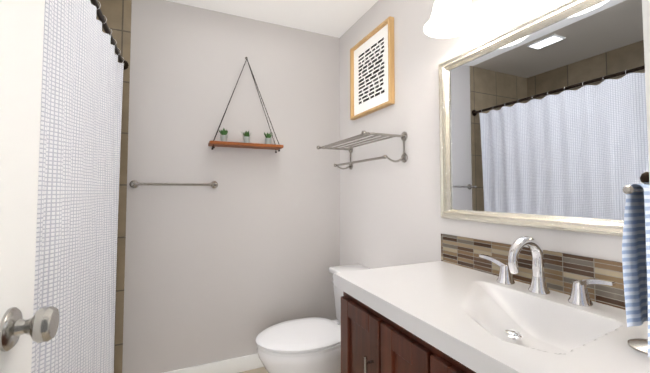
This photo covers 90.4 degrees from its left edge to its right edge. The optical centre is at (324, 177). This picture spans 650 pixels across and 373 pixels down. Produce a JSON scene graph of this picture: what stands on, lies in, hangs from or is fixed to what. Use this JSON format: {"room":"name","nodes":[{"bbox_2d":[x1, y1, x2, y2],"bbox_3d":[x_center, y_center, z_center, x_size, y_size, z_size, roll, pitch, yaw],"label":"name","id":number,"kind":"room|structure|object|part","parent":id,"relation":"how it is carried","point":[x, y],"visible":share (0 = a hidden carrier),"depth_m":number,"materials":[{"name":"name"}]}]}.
{"room":"bathroom","nodes":[
{"label":"bathroom","id":0,"kind":"room"},
{"bbox_2d":[122,0,339,372],"bbox_3d":[-0.501,0.086,2.255,1.502,2.380,0.100,1,-3,-24],"label":"wall","id":1,"kind":"structure","parent":0,"point":[240,258],"depth_m":2.13,"materials":[{"name":"paint"}]},
{"bbox_2d":[96,0,131,372],"bbox_3d":[-1.605,0.065,1.758,0.918,2.380,0.108,1,-3,-24],"label":"wall tile","id":2,"kind":"structure","parent":1,"relation":"attached to","point":[116,14],"depth_m":1.89,"materials":[{"name":"brown tile"}]},
{"bbox_2d":[31,0,128,372],"bbox_3d":[-0.892,0.232,1.193,0.060,1.920,1.490,1,-3,-24],"label":"shower curtain","id":3,"kind":"object","parent":2,"relation":"attached to","point":[83,67],"visible":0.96,"depth_m":1.12,"materials":[{"name":"white fabric"}]},
{"bbox_2d":[130,180,217,187],"bbox_3d":[-0.911,0.039,1.975,0.498,0.048,0.078,1,-3,-24],"label":"rail","id":4,"kind":"object","parent":1,"relation":"attached to","point":[136,184],"visible":1,"depth_m":1.94,"materials":[{"name":"silver metal"}]},
{"bbox_2d":[164,353,263,372],"bbox_3d":[-0.524,1.224,2.135,1.402,0.095,0.014,1,-3,-24],"label":"baseboard","id":5,"kind":"structure","parent":1,"relation":"attached to","point":[242,363],"depth_m":2.08,"materials":[{"name":"white wood"}]},
{"bbox_2d":[208,57,283,152],"bbox_3d":[-0.518,-0.507,2.148,0.470,0.656,0.124,1,-3,-24],"label":"shelf","id":6,"kind":"object","parent":1,"relation":"attached to","point":[223,142],"visible":1,"depth_m":2.12,"materials":[{"name":"brown wood"}]},
{"bbox_2d":[239,367,267,372],"bbox_3d":[-0.344,1.263,0.725,2.420,0.100,2.930,1,-3,-24],"label":"floor","id":7,"kind":"structure","parent":0,"point":[261,370],"depth_m":2.12,"materials":[{"name":"tile"}]},
{"bbox_2d":[256,264,370,372],"bbox_3d":[-0.018,0.909,1.817,0.740,0.698,0.416,1,-3,-24],"label":"toilet","id":8,"kind":"object","parent":7,"relation":"on","point":[308,345],"visible":0.6,"depth_m":1.66,"materials":[{"name":"ceramic"}]},
{"bbox_3d":[-0.124,0.861,1.772,0.509,0.048,0.378,1,-3,-24],"label":"seat lid","id":9,"kind":"part","parent":8,"relation":"part of","materials":[{"name":"plastic"}]},
{"bbox_3d":[0.213,0.729,1.928,0.233,0.327,0.416,1,-3,-24],"label":"tank","id":10,"kind":"part","parent":8,"relation":"part of","materials":[{"name":"ceramic"}]},
{"bbox_2d":[334,234,649,372],"bbox_3d":[0.484,0.699,0.904,0.578,1.042,1.000,1,-3,-24],"label":"bathroom vanity","id":11,"kind":"object","parent":7,"relation":"on","point":[467,305],"visible":1,"depth_m":0.94,"materials":[{"name":"white stone"}]},
{"bbox_3d":[0.242,0.615,0.780,0.033,0.130,0.523,1,-3,-24],"label":"handle","id":12,"kind":"part","parent":11,"relation":"part of","materials":[{"name":"silver metal"}]},
{"bbox_3d":[0.743,0.300,1.037,0.009,0.125,1.000,1,-3,-24],"label":"backsplash panel","id":13,"kind":"part","parent":11,"relation":"part of","materials":[{"name":"tile"}]},
{"bbox_2d":[479,236,615,306],"bbox_3d":[0.635,0.272,1.012,0.163,0.180,0.410,1,-3,-24],"label":"faucet","id":14,"kind":"object","parent":11,"relation":"on","point":[538,291],"depth_m":1.01,"materials":[{"name":"silver metal"}]},
{"bbox_2d":[622,172,649,356],"bbox_3d":[0.664,0.166,0.659,0.166,0.360,0.080,1,-3,-24],"label":"towel stand","id":15,"kind":"object","parent":11,"relation":"on","point":[636,253],"visible":1,"depth_m":0.66,"materials":[{"name":"blue fabric"}]},
{"bbox_2d":[166,0,377,37],"bbox_3d":[0.063,-1.208,1.010,1.530,0.100,2.930,1,-3,-24],"label":"ceiling","id":16,"kind":"structure","parent":0,"point":[337,18],"depth_m":2.15,"materials":[{"name":"paint"}]},
{"bbox_2d":[340,0,622,268],"bbox_3d":[0.736,0.042,1.203,0.100,2.380,2.830,1,-3,-24],"label":"wall","id":17,"kind":"structure","parent":0,"point":[390,213],"depth_m":1.72,"materials":[{"name":"paint"}]},
{"bbox_2d":[317,130,407,169],"bbox_3d":[0.189,-0.158,1.984,0.269,0.171,0.657,1,-3,-24],"label":"shelf","id":18,"kind":"object","parent":17,"relation":"attached to","point":[403,136],"visible":1,"depth_m":1.87,"materials":[{"name":"silver metal"}]},
{"bbox_2d":[350,16,394,119],"bbox_3d":[0.288,-0.670,2.071,0.034,0.505,0.475,1,-3,-24],"label":"framed picture","id":19,"kind":"object","parent":17,"relation":"attached to","point":[372,80],"visible":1,"depth_m":2.04,"materials":[{"name":"brown wood"}]},
{"bbox_2d":[424,0,517,37],"bbox_3d":[0.636,-0.746,1.028,0.250,0.261,0.796,1,-3,-24],"label":"sconce","id":20,"kind":"object","parent":17,"relation":"attached to","point":[452,18],"visible":1,"depth_m":1.32,"materials":[{"name":"white glass"}]},
{"bbox_2d":[438,0,648,236],"bbox_3d":[0.733,-0.192,1.054,0.033,0.715,0.962,1,-3,-24],"label":"mirror","id":21,"kind":"object","parent":17,"relation":"attached to","point":[543,120],"visible":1,"depth_m":1.06,"materials":[{"name":"silver glass"}]},
{"bbox_3d":[0.659,0.007,0.381,0.712,2.380,0.110,1,-3,-24],"label":"wall","id":22,"kind":"structure","parent":0,"visible":0},
{"bbox_2d":[642,0,649,181],"bbox_3d":[0.357,0.141,0.236,0.077,2.100,0.142,1,-3,-24],"label":"door frame","id":23,"kind":"structure","parent":22,"relation":"attached to","point":[646,17],"depth_m":0.29,"materials":[{"name":"white wood"}]},
{"bbox_3d":[-0.300,0.149,-0.057,0.015,2.060,0.142,1,-3,-24],"label":"door frame","id":24,"kind":"structure","parent":0,"visible":0},
{"bbox_2d":[0,0,58,372],"bbox_3d":[-0.400,0.169,0.315,0.101,2.028,0.640,1,-3,-24],"label":"door","id":25,"kind":"structure","parent":24,"relation":"attached to","point":[22,327],"depth_m":0.53,"materials":[{"name":"white wood"}]},
{"bbox_3d":[-0.498,0.239,0.546,0.089,0.064,0.132,1,-3,-24],"label":"knob","id":26,"kind":"part","parent":25,"relation":"part of","materials":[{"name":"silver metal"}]}
]}

